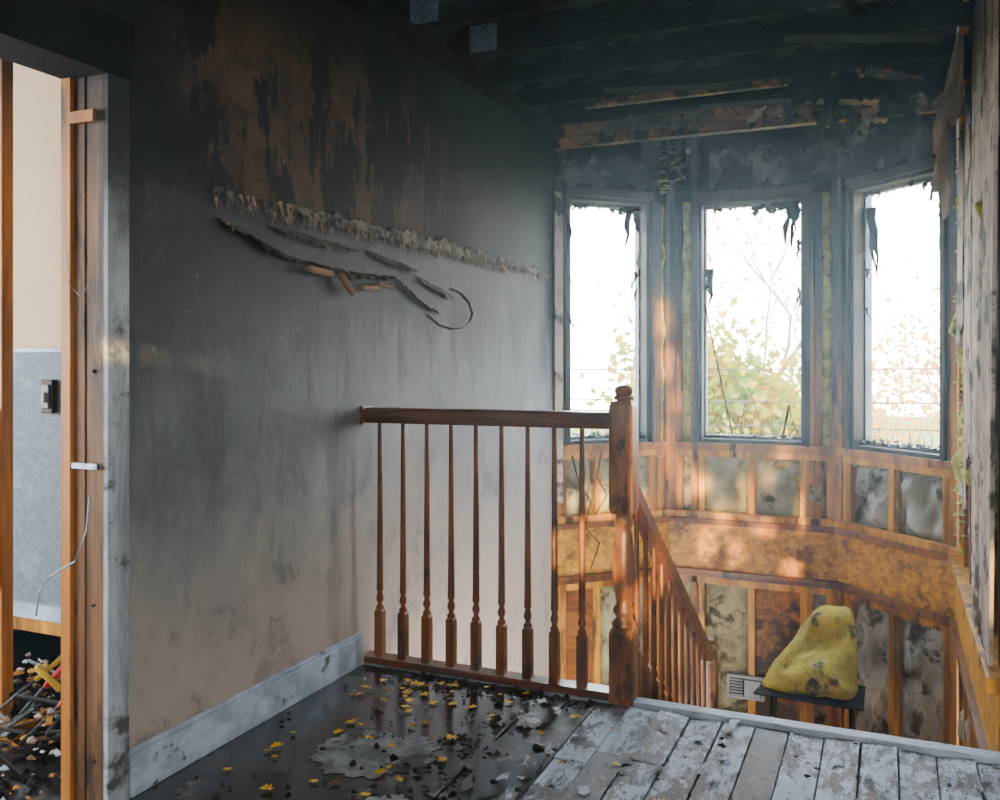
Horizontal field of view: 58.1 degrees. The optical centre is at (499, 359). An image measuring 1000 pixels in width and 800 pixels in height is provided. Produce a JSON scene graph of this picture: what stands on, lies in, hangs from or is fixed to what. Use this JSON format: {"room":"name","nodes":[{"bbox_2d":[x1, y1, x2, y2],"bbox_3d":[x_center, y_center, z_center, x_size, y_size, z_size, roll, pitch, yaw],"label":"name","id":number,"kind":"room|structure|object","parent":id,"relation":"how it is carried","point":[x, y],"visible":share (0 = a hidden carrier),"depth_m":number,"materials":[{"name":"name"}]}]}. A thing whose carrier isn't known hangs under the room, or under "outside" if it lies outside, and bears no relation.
{"room":"fire-damaged room","nodes":[
{"label":"fire-damaged room","id":0,"kind":"room"},
{"bbox_2d":[0,58,34,741],"bbox_3d":[-1.561,-0.300,2.789,0.240,2.900,0.080,0,0,23],"label":"stud","id":1,"kind":"object","parent":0,"point":[6,67],"visible":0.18,"depth_m":2.77,"materials":[{"name":"orange wood"}]},
{"bbox_2d":[0,629,60,799],"bbox_3d":[-2.529,1.200,1.911,2.240,0.100,4.500,0,0,23],"label":"floor","id":2,"kind":"structure","parent":0,"point":[42,646],"depth_m":2.67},
{"bbox_2d":[0,652,60,799],"bbox_3d":[-1.291,1.090,2.931,0.747,0.208,1.170,0,0,23],"label":"rubble pile","id":3,"kind":"object","parent":2,"relation":"on","point":[8,730],"visible":0.15,"depth_m":2.62,"materials":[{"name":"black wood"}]},
{"bbox_2d":[0,655,60,741],"bbox_3d":[-1.350,0.985,2.737,0.570,0.279,0.231,0,0,8],"label":"tools","id":4,"kind":"object","parent":3,"relation":"on","point":[51,680],"visible":0.43,"depth_m":2.73,"materials":[{"name":"plastic"}]},
{"bbox_2d":[13,63,60,636],"bbox_3d":[-1.970,-0.423,3.203,2.240,2.655,0.065,0,0,23],"label":"wall","id":5,"kind":"structure","parent":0,"point":[36,94],"depth_m":3.01,"materials":[{"name":"beige paint"}]},
{"bbox_2d":[79,0,552,748],"bbox_3d":[-1.025,1.100,2.416,0.120,5.700,6.620,0,0,23],"label":"wall","id":6,"kind":"structure","parent":0,"point":[253,466],"depth_m":3.12,"materials":[{"name":"paint"}]},
{"bbox_2d":[0,0,134,799],"bbox_3d":[-1.255,0.135,1.900,0.173,2.030,1.090,0,0,23],"label":"door frame","id":7,"kind":"structure","parent":6,"relation":"attached to","point":[90,49],"depth_m":2.32,"materials":[{"name":"orange wood"}]},
{"bbox_2d":[129,631,363,797],"bbox_3d":[-0.747,1.087,2.884,0.018,0.125,1.140,0,0,23],"label":"baseboard","id":8,"kind":"structure","parent":6,"relation":"attached to","point":[152,761],"depth_m":2.73,"materials":[{"name":"white wood"}]},
{"bbox_2d":[217,216,472,329],"bbox_3d":[-0.477,-0.288,3.470,0.051,0.304,1.750,0,0,23],"label":"wallpaper","id":9,"kind":"object","parent":6,"relation":"attached to","point":[321,269],"visible":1,"depth_m":3.27},
{"bbox_2d":[213,187,551,281],"bbox_3d":[-0.270,-0.488,3.986,0.018,0.126,2.897,0,0,23],"label":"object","id":10,"kind":"object","parent":6,"relation":"attached to","point":[405,238],"visible":1,"depth_m":3.50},
{"bbox_2d":[129,664,999,799],"bbox_3d":[0.594,1.276,0.669,4.241,0.268,4.700,0,0,23],"label":"floor","id":11,"kind":"structure","parent":0,"point":[756,771],"depth_m":2.61,"materials":[{"name":"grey wood"}]},
{"bbox_2d":[309,698,555,799],"bbox_3d":[-0.176,1.145,2.510,0.749,0.006,1.051,0,0,-1],"label":"ash patches","id":12,"kind":"object","parent":11,"relation":"on","point":[338,755],"visible":1,"depth_m":2.60},
{"bbox_2d":[360,405,608,700],"bbox_3d":[-0.068,0.662,3.249,0.975,0.975,0.080,0,0,23],"label":"landing railing","id":13,"kind":"object","parent":11,"relation":"on","point":[582,420],"visible":0.99,"depth_m":3.24,"materials":[{"name":"brown wood"}]},
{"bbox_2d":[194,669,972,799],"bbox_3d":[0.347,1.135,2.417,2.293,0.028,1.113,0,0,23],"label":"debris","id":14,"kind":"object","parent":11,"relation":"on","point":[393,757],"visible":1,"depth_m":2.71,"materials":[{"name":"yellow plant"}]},
{"bbox_2d":[224,678,999,799],"bbox_3d":[0.288,1.138,2.451,2.005,0.011,1.034,0,0,23],"label":"fallen leaves","id":15,"kind":"object","parent":11,"relation":"on","point":[541,732],"visible":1,"depth_m":2.82,"materials":[{"name":"yellow plant"}]},
{"bbox_2d":[609,385,638,706],"bbox_3d":[0.417,0.618,3.034,0.082,1.065,0.082,0,0,23],"label":"newel post","id":16,"kind":"object","parent":11,"relation":"on","point":[623,412],"visible":1,"depth_m":3.00,"materials":[{"name":"brown wood"}]},
{"bbox_2d":[364,663,999,766],"bbox_3d":[0.472,1.444,3.010,2.155,0.612,0.060,0,0,23],"label":"trim","id":17,"kind":"structure","parent":11,"relation":"attached to","point":[935,749],"depth_m":2.79,"materials":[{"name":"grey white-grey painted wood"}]},
{"bbox_2d":[496,706,997,799],"bbox_3d":[0.676,1.137,2.201,1.515,0.012,1.268,0,0,23],"label":"flakes","id":18,"kind":"object","parent":11,"relation":"on","point":[662,723],"visible":1,"depth_m":2.51,"materials":[{"name":"paint"}]},
{"bbox_2d":[553,77,670,694],"bbox_3d":[0.676,0.370,5.559,0.911,4.240,0.185,0,0,-22],"label":"wall","id":19,"kind":"structure","parent":0,"point":[601,526],"depth_m":5.57,"materials":[{"name":"brown wood"}]},
{"bbox_2d":[571,451,606,568],"bbox_3d":[0.537,0.900,5.393,0.238,0.702,0.018,0,0,-22],"label":"hanging cable","id":20,"kind":"object","parent":19,"relation":"attached to","point":[601,451],"visible":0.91,"depth_m":5.40,"materials":[{"name":"black rubber"}]},
{"bbox_2d":[564,186,653,446],"bbox_3d":[0.646,-0.255,5.554,0.614,1.570,0.152,0,0,-22],"label":"window","id":21,"kind":"structure","parent":19,"relation":"in","point":[608,198],"depth_m":5.59,"materials":[{"name":"plastic"}]},
{"bbox_2d":[571,202,643,438],"bbox_3d":[0.650,-0.249,5.560,0.522,1.460,0.134,0,0,-22],"label":"debris","id":22,"kind":"object","parent":21,"relation":"attached to","point":[622,210],"visible":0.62,"depth_m":5.62,"materials":[{"name":"plastic"}]},
{"bbox_2d":[553,150,669,503],"bbox_3d":[0.695,-0.218,5.498,0.800,2.145,0.028,0,0,-22],"label":"torn drywall","id":23,"kind":"object","parent":19,"relation":"attached to","point":[618,172],"visible":0.92,"depth_m":5.39,"materials":[{"name":"grey paint"}]},
{"bbox_2d":[566,456,663,685],"bbox_3d":[0.678,1.421,5.544,0.768,1.739,0.098,0,0,-21],"label":"insulation","id":24,"kind":"object","parent":19,"relation":"attached to","point":[607,594],"visible":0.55,"depth_m":5.50,"materials":[{"name":"yellow fibreglass"},{"name":"smoke-stained grey fibreglass"}]},
{"bbox_2d":[340,0,975,149],"bbox_3d":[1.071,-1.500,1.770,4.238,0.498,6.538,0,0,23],"label":"ceiling","id":25,"kind":"structure","parent":0,"point":[749,75],"depth_m":4.12,"materials":[{"name":"black wood"}]},
{"bbox_2d":[410,0,437,23],"label":"plates","id":26,"kind":"object","parent":25,"relation":"attached to","point":[421,11],"depth_m":3.65,"materials":[{"name":"grey metal"}]},
{"bbox_2d":[470,22,496,52],"label":"plates","id":27,"kind":"object","parent":25,"relation":"attached to","point":[483,37],"depth_m":3.99,"materials":[{"name":"grey metal"}]},
{"bbox_2d":[602,31,948,135],"bbox_3d":[1.179,-1.277,4.299,1.750,0.280,1.127,0,0,23],"label":"drywall remnant","id":28,"kind":"object","parent":25,"relation":"hanging from","point":[874,97],"visible":0.94,"depth_m":4.32,"materials":[{"name":"wood"}]},
{"bbox_2d":[670,123,837,726],"bbox_3d":[1.542,0.370,5.508,1.095,4.240,0.185,0,0,23],"label":"wall","id":29,"kind":"structure","parent":0,"point":[753,551],"depth_m":5.46,"materials":[{"name":"brown wood"}]},
{"bbox_2d":[651,129,811,194],"bbox_3d":[1.375,-1.214,5.471,1.046,0.363,0.131,0,0,23],"label":"clump","id":30,"kind":"object","parent":29,"relation":"hanging from","point":[670,179],"visible":0.94,"depth_m":5.58,"materials":[{"name":"paint"}]},
{"bbox_2d":[727,672,764,701],"bbox_3d":[1.489,1.985,5.456,0.220,0.140,0.042,0,0,23],"label":"air vent","id":31,"kind":"object","parent":29,"relation":"in","point":[741,686],"visible":0.96,"depth_m":5.45,"materials":[{"name":"metal"}]},
{"bbox_2d":[694,184,809,447],"bbox_3d":[1.544,-0.255,5.514,0.679,1.570,0.152,0,0,23],"label":"window","id":32,"kind":"structure","parent":29,"relation":"in","point":[705,201],"depth_m":5.53,"materials":[{"name":"plastic"}]},
{"bbox_2d":[704,200,801,439],"bbox_3d":[1.545,-0.247,5.517,0.582,1.457,0.148,0,0,23],"label":"debris","id":33,"kind":"object","parent":32,"relation":"attached to","point":[792,208],"visible":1,"depth_m":5.47,"materials":[{"name":"plastic"}]},
{"bbox_2d":[682,455,826,725],"bbox_3d":[1.537,1.421,5.493,0.968,1.739,0.120,0,0,23],"label":"insulation","id":34,"kind":"object","parent":29,"relation":"attached to","point":[777,480],"visible":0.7,"depth_m":5.50},
{"bbox_2d":[709,137,836,190],"bbox_3d":[1.632,-1.158,5.409,0.740,0.322,0.012,0,0,23],"label":"torn drywall","id":35,"kind":"object","parent":29,"relation":"attached to","point":[818,163],"visible":1,"depth_m":5.40,"materials":[{"name":"grey paint"}]},
{"bbox_2d":[834,27,957,745],"bbox_3d":[2.177,0.370,4.897,0.185,4.240,0.934,0,0,-22],"label":"wall","id":36,"kind":"structure","parent":0,"point":[899,575],"depth_m":4.87,"materials":[{"name":"brown wood"}]},
{"bbox_2d":[837,115,935,178],"bbox_3d":[2.119,-1.159,4.892,0.012,0.299,0.800,0,0,-22],"label":"torn drywall","id":37,"kind":"object","parent":36,"relation":"attached to","point":[867,153],"visible":0.83,"depth_m":4.91,"materials":[{"name":"grey paint"}]},
{"bbox_2d":[846,156,946,463],"bbox_3d":[2.187,-0.255,4.890,0.152,1.570,0.687,0,0,-22],"label":"window","id":38,"kind":"structure","parent":36,"relation":"in","point":[858,255],"depth_m":5.15,"materials":[{"name":"plastic"}]},
{"bbox_2d":[855,178,938,450],"bbox_3d":[2.186,-0.248,4.888,0.126,1.457,0.628,0,0,-22],"label":"debris","id":39,"kind":"object","parent":38,"relation":"attached to","point":[871,212],"visible":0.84,"depth_m":5.10,"materials":[{"name":"plastic"}]},
{"bbox_2d":[852,464,946,742],"bbox_3d":[2.160,1.412,4.897,0.099,1.715,0.790,0,0,-21],"label":"insulation","id":40,"kind":"object","parent":36,"relation":"attached to","point":[922,494],"visible":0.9,"depth_m":4.85,"materials":[{"name":"grey fabric"}]},
{"bbox_2d":[948,0,999,751],"bbox_3d":[1.943,1.100,3.578,0.185,5.700,1.950,0,0,23],"label":"wall","id":41,"kind":"structure","parent":0,"point":[978,682],"depth_m":3.45,"materials":[{"name":"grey wood"}]},
{"bbox_2d":[929,0,998,665],"bbox_3d":[1.766,-0.234,3.474,0.141,2.385,1.580,0,0,23],"label":"torn drywall","id":42,"kind":"object","parent":41,"relation":"attached to","point":[978,163],"visible":0.95,"depth_m":3.19,"materials":[{"name":"grey paint"}]},
{"bbox_2d":[948,61,999,746],"bbox_3d":[1.935,0.500,3.595,0.185,3.500,1.900,0,0,23],"label":"insulation","id":43,"kind":"object","parent":41,"relation":"attached to","point":[957,459],"visible":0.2,"depth_m":4.15,"materials":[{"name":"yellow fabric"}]},
{"bbox_3d":[1.272,2.390,4.859,2.155,0.200,1.310,0,0,23],"label":"floor","id":44,"kind":"structure","parent":0,"visible":0},
{"bbox_2d":[701,636,717,708],"bbox_3d":[1.026,1.825,4.416,0.076,0.930,0.076,0,0,23],"label":"newel post","id":45,"kind":"object","parent":44,"relation":"on","point":[711,667],"visible":0.23,"depth_m":4.38,"materials":[{"name":"brown wood"}]},
{"bbox_2d":[754,605,864,729],"bbox_3d":[1.664,1.816,4.826,0.539,0.949,0.380,0,0,23],"label":"chair","id":46,"kind":"object","parent":44,"relation":"on","point":[819,666],"visible":1,"depth_m":4.74,"materials":[{"name":"yellow fabric"}]},
{"bbox_2d":[762,605,857,699],"bbox_3d":[1.668,1.551,4.832,0.476,0.420,0.341,0,0,23],"label":"cushion","id":47,"kind":"object","parent":46,"relation":"on","point":[820,662],"depth_m":4.74,"materials":[{"name":"yellow fabric"}]},
{"bbox_3d":[1.196,1.810,3.481,1.090,1.280,1.380,0,0,23],"label":"flight","id":48,"kind":"object","parent":44,"relation":"on","visible":0},
{"bbox_2d":[632,486,712,706],"bbox_3d":[0.728,1.290,3.727,0.055,1.744,1.447,0,0,23],"label":"stair handrail","id":49,"kind":"object","parent":48,"relation":"on","point":[645,525],"visible":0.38,"depth_m":3.49,"materials":[{"name":"brown wood"}]},
{"bbox_3d":[-2.583,-0.250,1.913,2.340,3.000,4.740,0,0,23],"label":"wall","id":50,"kind":"structure","parent":0,"visible":0},
{"bbox_2d":[41,380,56,412],"bbox_3d":[-1.488,0.120,2.957,0.050,0.110,0.040,0,0,23],"label":"light switch","id":51,"kind":"object","parent":50,"relation":"attached to","point":[48,387],"visible":1,"depth_m":2.95,"materials":[{"name":"plastic"}]},
{"label":"outside","id":52,"kind":"structure","parent":0,"visible":0},
{"bbox_2d":[571,409,938,447],"bbox_3d":[19.162,5.250,44.282,120.000,0.200,83.500,0,0,23],"label":"ground","id":53,"kind":"structure","parent":52,"point":[927,437],"depth_m":65.74,"materials":[{"name":"white"}]},
{"bbox_2d":[576,296,800,434],"bbox_3d":[3.558,1.905,15.892,4.610,6.507,4.301,0,0,23],"label":"autumn tree","id":54,"kind":"object","parent":53,"relation":"on","point":[735,408],"visible":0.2,"depth_m":15.27,"materials":[{"name":"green plant"}]},
{"bbox_2d":[579,208,920,386],"bbox_3d":[6.394,0.289,23.942,6.418,9.740,8.377,0,0,-41],"label":"autumn tree","id":55,"kind":"object","parent":53,"relation":"on","point":[769,264],"visible":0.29,"depth_m":22.38,"materials":[{"name":"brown plant"}]},
{"bbox_2d":[571,368,938,430],"bbox_3d":[5.163,1.650,11.931,32.001,7.000,0.240,0,0,23],"label":"utility wires","id":56,"kind":"object","parent":53,"relation":"on","point":[755,368],"visible":0.02,"depth_m":12.47,"materials":[{"name":"black rubber"},{"name":"metal wire"}]},
{"bbox_2d":[708,332,877,438],"bbox_3d":[4.321,2.346,16.095,4.822,5.628,5.031,0,0,23],"label":"autumn tree","id":57,"kind":"object","parent":53,"relation":"on","point":[762,413],"visible":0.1,"depth_m":14.91,"materials":[{"name":"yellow plant"}]},
{"bbox_2d":[792,287,938,446],"bbox_3d":[8.082,1.557,18.860,5.674,7.205,4.943,0,0,23],"label":"autumn tree","id":58,"kind":"object","parent":53,"relation":"on","point":[880,413],"visible":0.28,"depth_m":18.55,"materials":[{"name":"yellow plant"}]}
]}

